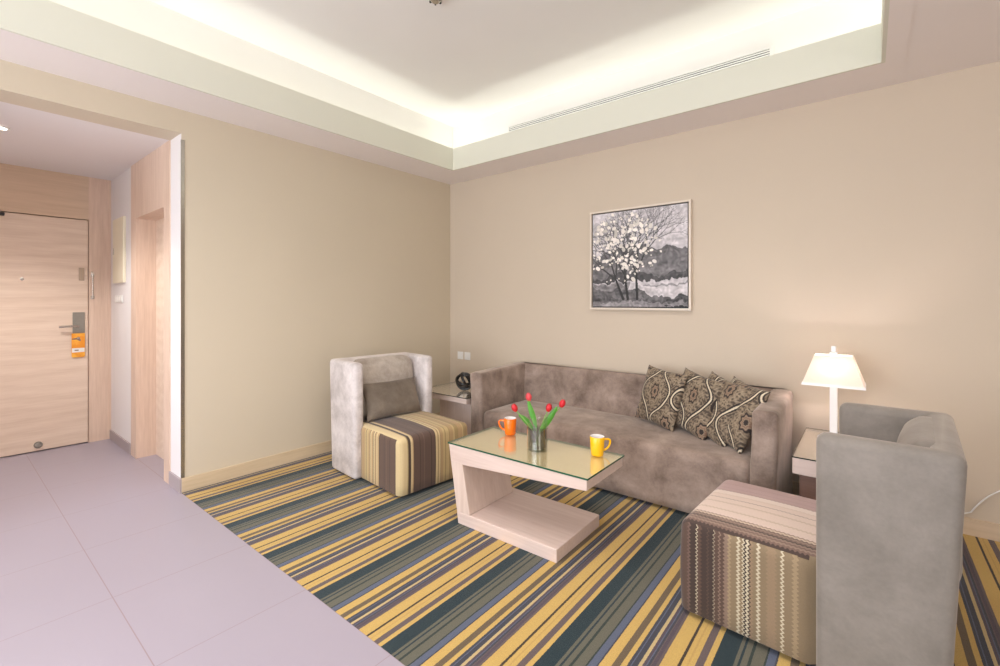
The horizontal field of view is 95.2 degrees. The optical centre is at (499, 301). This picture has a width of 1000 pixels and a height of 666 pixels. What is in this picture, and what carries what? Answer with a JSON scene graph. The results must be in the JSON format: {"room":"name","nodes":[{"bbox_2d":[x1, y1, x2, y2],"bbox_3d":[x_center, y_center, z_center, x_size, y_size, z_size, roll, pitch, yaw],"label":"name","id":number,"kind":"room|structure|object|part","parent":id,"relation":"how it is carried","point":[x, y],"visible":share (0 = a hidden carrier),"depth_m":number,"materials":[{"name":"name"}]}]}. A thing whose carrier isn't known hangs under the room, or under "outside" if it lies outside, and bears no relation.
{"room":"hotel room","nodes":[
{"label":"hotel room","id":0,"kind":"room"},
{"bbox_2d":[0,101,168,180],"bbox_3d":[-3.574,-1.209,3.451,1.890,0.050,1.787,0,0,39],"label":"ceiling","id":1,"kind":"structure","parent":0,"point":[36,139],"depth_m":3.43,"materials":[{"name":"white paint"}]},
{"bbox_2d":[0,125,10,130],"bbox_3d":[-3.402,-1.180,3.109,0.100,0.008,0.100,0,0,39],"label":"recessed light","id":2,"kind":"object","parent":1,"relation":"in","point":[4,128],"visible":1,"depth_m":3.12,"materials":[{"name":"white plastic"}]},
{"bbox_2d":[111,134,180,477],"bbox_3d":[-3.031,0.083,3.942,2.118,2.534,0.140,0,0,39],"label":"wall","id":3,"kind":"structure","parent":0,"point":[120,185],"depth_m":4.07,"materials":[{"name":"white paint"}]},
{"bbox_2d":[115,295,122,302],"bbox_3d":[-3.538,-0.021,4.252,0.255,0.066,0.014,0,0,39],"label":"light switch","id":4,"kind":"object","parent":3,"relation":"attached to","point":[118,298],"visible":1,"depth_m":4.25,"materials":[{"name":"white plastic"}]},
{"bbox_2d":[113,216,125,282],"bbox_3d":[-3.547,-0.470,4.251,0.380,0.600,0.027,0,0,39],"label":"electrical panel","id":5,"kind":"object","parent":3,"relation":"attached to","point":[119,225],"visible":1,"depth_m":4.20,"materials":[{"name":"beige ceramic"}]},
{"bbox_2d":[110,429,181,492],"bbox_3d":[-3.034,1.300,3.847,2.032,0.099,0.012,0,0,39],"label":"baseboard","id":6,"kind":"structure","parent":3,"relation":"attached to","point":[175,482],"depth_m":4.03,"materials":[{"name":"beige wood"}]},
{"bbox_2d":[131,140,170,483],"bbox_3d":[-2.770,0.083,3.765,1.040,2.534,0.208,0,0,39],"label":"doorway","id":7,"kind":"structure","parent":3,"relation":"in","point":[151,175],"depth_m":3.93,"materials":[{"name":"brown wood"}]},
{"bbox_2d":[156,218,163,458],"bbox_3d":[-2.724,0.320,3.804,0.755,2.060,0.040,0,0,39],"label":"door","id":8,"kind":"structure","parent":7,"relation":"attached to","point":[159,223],"depth_m":3.95,"materials":[{"name":"brown wood"}]},
{"bbox_2d":[0,439,404,665],"bbox_3d":[-1.151,1.380,0.797,8.993,0.060,4.797,0,0,39],"label":"floor","id":9,"kind":"structure","parent":0,"point":[103,562],"depth_m":2.18,"materials":[{"name":"grey tile"}]},
{"bbox_2d":[0,59,449,477],"bbox_3d":[-2.600,-0.300,2.970,0.230,3.300,6.361,0,0,39],"label":"wall","id":10,"kind":"structure","parent":0,"point":[299,257],"depth_m":3.73,"materials":[{"name":"beige paint"}]},
{"bbox_2d":[181,139,184,478],"bbox_3d":[-2.243,0.056,3.229,0.007,2.391,0.022,0,0,39],"label":"trim","id":11,"kind":"structure","parent":10,"relation":"attached to","point":[182,141],"depth_m":3.23,"materials":[{"name":"metal"}]},
{"bbox_2d":[182,412,439,492],"bbox_3d":[-1.412,1.300,4.249,0.014,0.099,2.650,0,0,39],"label":"baseboard","id":12,"kind":"structure","parent":10,"relation":"attached to","point":[197,481],"depth_m":3.59,"materials":[{"name":"brown wood"}]},
{"bbox_2d":[49,0,881,148],"bbox_3d":[-0.722,-1.645,1.704,3.876,0.510,5.447,0,0,39],"label":"cove","id":13,"kind":"structure","parent":0,"point":[833,18],"depth_m":3.36,"materials":[{"name":"paint"}]},
{"bbox_2d":[507,46,772,132],"bbox_3d":[0.958,-1.670,3.802,2.280,0.110,0.012,0,0,39],"label":"air vent","id":14,"kind":"object","parent":13,"relation":"in","point":[767,51],"visible":0.59,"depth_m":3.60,"materials":[{"name":"white plastic"}]},
{"bbox_2d":[149,0,832,126],"bbox_3d":[0.126,-1.925,0.772,6.773,0.050,6.161,0,0,39],"label":"ceiling","id":15,"kind":"structure","parent":0,"point":[452,63],"depth_m":3.28,"materials":[{"name":"paint"}]},
{"bbox_2d":[429,0,442,5],"bbox_3d":[-0.399,-1.875,2.827,0.124,0.050,0.124,0,0,39],"label":"smoke detector","id":16,"kind":"object","parent":15,"relation":"attached to","point":[435,2],"visible":1,"depth_m":2.83,"materials":[{"name":"white plastic"}]},
{"bbox_2d":[0,0,999,184],"bbox_3d":[0.126,-1.454,0.772,6.773,0.221,6.161,0,0,39],"label":"ceiling","id":17,"kind":"structure","parent":0,"point":[45,21],"depth_m":2.97,"materials":[{"name":"paint"}]},
{"bbox_2d":[0,0,914,173],"bbox_3d":[-0.722,-1.347,1.704,3.586,0.006,5.157,0,0,39],"label":"molding","id":18,"kind":"structure","parent":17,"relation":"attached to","point":[900,11],"depth_m":2.81,"materials":[{"name":"paint"}]},
{"bbox_2d":[182,451,999,665],"bbox_3d":[1.224,1.379,2.134,6.773,0.061,2.664,0,0,39],"label":"carpet","id":19,"kind":"object","parent":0,"point":[427,587],"visible":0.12,"depth_m":2.24,"materials":[{"name":"multicoloured carpet"}]},
{"bbox_2d":[330,352,467,495],"bbox_3d":[-0.791,0.907,3.632,0.940,0.885,0.740,0,0,44],"label":"armchair","id":20,"kind":"object","parent":19,"relation":"on","point":[403,454],"visible":0.84,"depth_m":3.42,"materials":[{"name":"grey fabric"}]},
{"bbox_2d":[353,355,412,418],"bbox_3d":[-0.994,0.704,3.827,0.274,0.476,0.574,0,0,44],"label":"chair backrest","id":21,"kind":"object","parent":20,"relation":"on","point":[376,368],"depth_m":3.75,"materials":[{"name":"grey fabric"}]},
{"bbox_2d":[363,376,421,421],"bbox_3d":[-0.877,0.786,3.715,0.521,0.282,0.176,0,0,-44],"label":"lumbar cushion","id":22,"kind":"object","parent":20,"relation":"on","point":[389,398],"visible":1,"depth_m":3.64,"materials":[{"name":"beige fabric"}]},
{"bbox_3d":[-0.691,1.126,3.535,0.660,0.412,0.636,0,0,44],"label":"seat","id":23,"kind":"part","parent":20,"relation":"part of","materials":[{"name":"fabric"}]},
{"bbox_2d":[432,379,470,436],"bbox_3d":[-0.309,1.099,4.500,0.670,0.499,0.770,0,0,39],"label":"side table","id":24,"kind":"object","parent":19,"relation":"on","point":[455,403],"visible":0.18,"depth_m":4.25,"materials":[{"name":"brown wood"}]},
{"bbox_3d":[-0.309,0.854,4.500,0.670,0.007,0.770,0,0,39],"label":"glass","id":25,"kind":"part","parent":24,"relation":"part of","materials":[{"name":"glass"}]},
{"bbox_2d":[455,372,470,390],"bbox_3d":[-0.336,0.761,4.343,0.170,0.176,0.161,0,0,-32],"label":"ring sculpture","id":26,"kind":"object","parent":24,"relation":"on","point":[464,386],"visible":0.84,"depth_m":4.31,"materials":[{"name":"black metal"}]},
{"bbox_2d":[448,426,624,562],"bbox_3d":[0.207,1.109,2.723,0.956,0.480,0.500,0,0,38],"label":"coffee table","id":27,"kind":"object","parent":19,"relation":"on","point":[483,463],"visible":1,"depth_m":2.67,"materials":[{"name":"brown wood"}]},
{"bbox_3d":[-0.109,1.128,2.937,0.155,0.300,0.434,0,0,38],"label":"leg","id":28,"kind":"part","parent":27,"relation":"part of","materials":[{"name":"brown wood"}]},
{"bbox_2d":[498,416,515,434],"bbox_3d":[0.047,0.817,2.994,0.122,0.105,0.082,0,0,11],"label":"mug","id":29,"kind":"object","parent":27,"relation":"on","point":[509,428],"visible":1,"depth_m":2.96,"materials":[{"name":"orange ceramic"}]},
{"bbox_3d":[0.010,0.813,3.002,0.047,0.072,0.012,0,0,11],"label":"handle","id":30,"kind":"part","parent":29,"relation":"part of","materials":[{"name":"orange ceramic"}]},
{"bbox_3d":[0.191,0.874,2.703,0.956,0.010,0.448,0,0,38],"label":"glass","id":31,"kind":"part","parent":27,"relation":"part of","materials":[{"name":"glass"}]},
{"bbox_2d":[527,417,547,450],"bbox_3d":[0.222,0.776,2.705,0.122,0.187,0.122,0,0,39],"label":"vase","id":32,"kind":"object","parent":27,"relation":"on","point":[528,417],"visible":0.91,"depth_m":2.68,"materials":[{"name":"clear glass"}]},
{"bbox_2d":[511,404,539,445],"bbox_3d":[0.152,0.730,2.697,0.172,0.256,0.036,0,0,-2],"label":"tulip","id":33,"kind":"object","parent":32,"relation":"in","point":[514,407],"visible":1,"depth_m":2.70,"materials":[{"name":"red plant"}]},
{"bbox_3d":[0.165,0.751,2.700,0.146,0.213,0.006,0,0,-4],"label":"stem","id":34,"kind":"part","parent":33,"relation":"part of","materials":[{"name":"green plant"}]},
{"bbox_2d":[526,392,538,445],"bbox_3d":[0.191,0.702,2.721,0.086,0.311,0.036,0,0,39],"label":"tulip","id":35,"kind":"object","parent":32,"relation":"in","point":[528,395],"visible":1,"depth_m":2.72,"materials":[{"name":"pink plant"}]},
{"bbox_2d":[536,403,551,445],"bbox_3d":[0.260,0.729,2.693,0.094,0.257,0.037,0,0,-3],"label":"tulip","id":36,"kind":"object","parent":32,"relation":"in","point":[548,406],"visible":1,"depth_m":2.69,"materials":[{"name":"red plant"}]},
{"bbox_2d":[535,399,565,445],"bbox_3d":[0.297,0.721,2.719,0.187,0.274,0.037,0,0,-5],"label":"tulip","id":37,"kind":"object","parent":32,"relation":"in","point":[562,402],"visible":1,"depth_m":2.70,"materials":[{"name":"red plant"}]},
{"bbox_2d":[590,434,610,456],"bbox_3d":[0.571,0.817,2.589,0.122,0.105,0.082,0,0,-6],"label":"mug","id":38,"kind":"object","parent":27,"relation":"on","point":[596,440],"visible":1,"depth_m":2.56,"materials":[{"name":"yellow ceramic"}]},
{"bbox_3d":[0.608,0.813,2.593,0.047,0.072,0.012,0,0,-6],"label":"handle","id":39,"kind":"part","parent":38,"relation":"part of","materials":[{"name":"yellow ceramic"}]},
{"bbox_2d":[470,362,792,512],"bbox_3d":[0.872,0.975,3.569,2.347,0.748,0.758,0,0,39],"label":"sofa","id":40,"kind":"object","parent":19,"relation":"on","point":[677,469],"visible":0.66,"depth_m":3.16,"materials":[{"name":"beige fabric"}]},
{"bbox_3d":[0.005,0.961,4.242,0.154,0.719,0.709,0,0,39],"label":"arm","id":41,"kind":"part","parent":40,"relation":"part of","materials":[{"name":"beige fabric"}]},
{"bbox_3d":[0.845,1.125,3.533,2.062,0.408,0.668,0,0,39],"label":"seat","id":42,"kind":"part","parent":40,"relation":"part of","materials":[{"name":"beige fabric"}]},
{"bbox_3d":[1.060,0.961,3.800,2.296,0.718,0.163,0,0,39],"label":"backrest","id":43,"kind":"part","parent":40,"relation":"part of","materials":[{"name":"beige fabric"}]},
{"bbox_2d":[635,365,687,431],"bbox_3d":[1.207,0.720,3.438,0.178,0.431,0.419,0,0,-24],"label":"patterned cushion","id":44,"kind":"object","parent":40,"relation":"on","point":[662,391],"visible":1,"depth_m":3.36,"materials":[{"name":"fabric"}]},
{"bbox_2d":[675,368,725,439],"bbox_3d":[1.379,0.722,3.238,0.182,0.454,0.450,0,0,-19],"label":"patterned cushion","id":45,"kind":"object","parent":40,"relation":"on","point":[700,396],"visible":0.77,"depth_m":3.14,"materials":[{"name":"fabric"}]},
{"bbox_2d":[706,371,750,446],"bbox_3d":[1.474,0.726,3.098,0.198,0.453,0.458,0,0,-13],"label":"patterned cushion","id":46,"kind":"object","parent":40,"relation":"on","point":[726,405],"visible":0.5,"depth_m":2.98,"materials":[{"name":"fabric"}]},
{"bbox_2d":[726,376,770,453],"bbox_3d":[1.543,0.729,2.980,0.214,0.426,0.426,0,0,-1],"label":"patterned cushion","id":47,"kind":"object","parent":40,"relation":"on","point":[739,430],"visible":0.59,"depth_m":2.84,"materials":[{"name":"fabric"}]},
{"bbox_3d":[1.713,0.961,2.865,0.153,0.719,0.709,0,0,39],"label":"arm","id":48,"kind":"part","parent":40,"relation":"part of","materials":[{"name":"beige fabric"}]},
{"bbox_2d":[792,427,838,499],"bbox_3d":[2.047,1.099,2.623,0.549,0.499,0.740,0,0,39],"label":"side table","id":49,"kind":"object","parent":19,"relation":"on","point":[804,457],"visible":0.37,"depth_m":2.50,"materials":[{"name":"brown wood"}]},
{"bbox_3d":[2.047,0.854,2.623,0.549,0.007,0.740,0,0,39],"label":"glass","id":50,"kind":"part","parent":49,"relation":"part of","materials":[{"name":"glass"}]},
{"bbox_2d":[801,346,865,436],"bbox_3d":[2.052,0.562,2.810,0.313,0.574,0.233,0,0,39],"label":"table lamp","id":51,"kind":"object","parent":49,"relation":"on","point":[832,370],"visible":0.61,"depth_m":2.76,"materials":[{"name":"white fabric"}]},
{"bbox_3d":[2.052,0.506,2.810,0.313,0.015,0.233,0,0,39],"label":"shade trim","id":52,"kind":"part","parent":51,"relation":"part of","materials":[{"name":"white fabric"}]},
{"bbox_3d":[2.052,0.422,2.810,0.310,0.178,0.230,0,0,39],"label":"lamp shade","id":53,"kind":"part","parent":51,"relation":"part of","materials":[{"name":"fabric"}]},
{"bbox_2d":[680,402,967,665],"bbox_3d":[1.311,0.906,1.923,0.882,0.885,0.740,0,0,42],"label":"armchair","id":54,"kind":"object","parent":19,"relation":"on","point":[868,571],"visible":1,"depth_m":1.56,"materials":[{"name":"grey fabric"}]},
{"bbox_3d":[1.229,1.126,1.997,0.660,0.412,0.636,0,0,42],"label":"seat","id":55,"kind":"part","parent":54,"relation":"part of","materials":[{"name":"fabric"}]},
{"bbox_2d":[896,416,962,579],"bbox_3d":[1.560,0.704,1.695,0.198,0.476,0.574,0,0,42],"label":"chair backrest","id":56,"kind":"object","parent":54,"relation":"on","point":[937,432],"depth_m":1.65,"materials":[{"name":"grey fabric"}]},
{"bbox_2d":[450,61,999,523],"bbox_3d":[2.091,-0.300,3.210,6.973,3.300,0.100,0,0,39],"label":"wall","id":57,"kind":"structure","parent":0,"point":[865,225],"depth_m":3.16,"materials":[{"name":"beige paint"}]},
{"bbox_2d":[458,351,462,358],"bbox_3d":[-0.450,0.615,5.186,0.086,0.086,0.012,0,0,39],"label":"wall socket","id":58,"kind":"object","parent":57,"relation":"attached to","point":[460,354],"visible":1,"depth_m":5.18,"materials":[{"name":"white plastic"}]},
{"bbox_2d":[464,352,469,359],"bbox_3d":[-0.366,0.615,5.118,0.086,0.086,0.012,0,0,39],"label":"wall socket","id":59,"kind":"object","parent":57,"relation":"attached to","point":[466,354],"visible":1,"depth_m":5.11,"materials":[{"name":"white plastic"}]},
{"bbox_2d":[590,199,691,309],"bbox_3d":[1.165,-0.363,3.865,0.876,0.872,0.042,0,0,39],"label":"framed painting","id":60,"kind":"object","parent":57,"relation":"attached to","point":[641,256],"visible":1,"depth_m":3.83,"materials":[{"name":"grey paper"}]},
{"bbox_2d":[792,481,999,541],"bbox_3d":[2.055,1.300,3.165,6.773,0.099,0.014,0,0,39],"label":"baseboard","id":61,"kind":"structure","parent":57,"relation":"attached to","point":[973,527],"depth_m":2.61,"materials":[{"name":"brown wood"}]},
{"bbox_2d":[964,490,999,513],"bbox_3d":[2.879,1.120,2.497,0.752,0.348,0.012,0,0,39],"label":"power cord","id":62,"kind":"object","parent":57,"relation":"attached to","point":[985,498],"visible":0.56,"depth_m":2.60,"materials":[{"name":"white plastic"}]},
{"bbox_3d":[-4.345,0.083,4.047,0.140,2.534,1.747,0,0,39],"label":"wall","id":63,"kind":"structure","parent":0,"visible":0},
{"bbox_2d":[0,212,87,456],"bbox_3d":[-4.215,0.286,3.993,0.112,2.111,0.927,0,0,39],"label":"door","id":64,"kind":"structure","parent":63,"relation":"in","point":[44,259],"depth_m":4.12,"materials":[{"name":"brown wood"}]},
{"bbox_3d":[-3.990,0.234,4.229,0.058,0.023,0.138,0,0,39],"label":"lever handle","id":65,"kind":"part","parent":64,"relation":"part of","materials":[{"name":"metal"}]},
{"bbox_2d":[71,333,84,357],"bbox_3d":[-3.966,0.415,4.296,0.003,0.226,0.094,0,0,39],"label":"hanger","id":66,"kind":"object","parent":64,"relation":"hanging from","point":[77,345],"visible":1,"depth_m":4.29,"materials":[{"name":"orange paper"}]},
{"bbox_3d":[-3.970,0.203,4.306,0.012,0.195,0.085,0,0,39],"label":"lock plate","id":67,"kind":"part","parent":64,"relation":"part of","materials":[{"name":"grey metal"}]},
{"bbox_3d":[-3.958,-0.255,4.322,0.010,0.120,0.038,0,0,39],"label":"latch plate","id":68,"kind":"part","parent":64,"relation":"part of","materials":[{"name":"beige metal"}]},
{"bbox_2d":[0,163,110,441],"bbox_3d":[-4.299,0.083,3.945,0.060,2.534,1.447,0,0,39],"label":"door frame","id":69,"kind":"structure","parent":63,"relation":"attached to","point":[99,222],"depth_m":4.38,"materials":[{"name":"brown wood"}]},
{"bbox_2d":[91,272,93,298],"bbox_3d":[-3.898,-0.151,4.372,0.029,0.262,0.024,0,0,39],"label":"guard","id":70,"kind":"object","parent":63,"relation":"attached to","point":[92,273],"visible":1,"depth_m":4.37,"materials":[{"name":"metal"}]}
]}

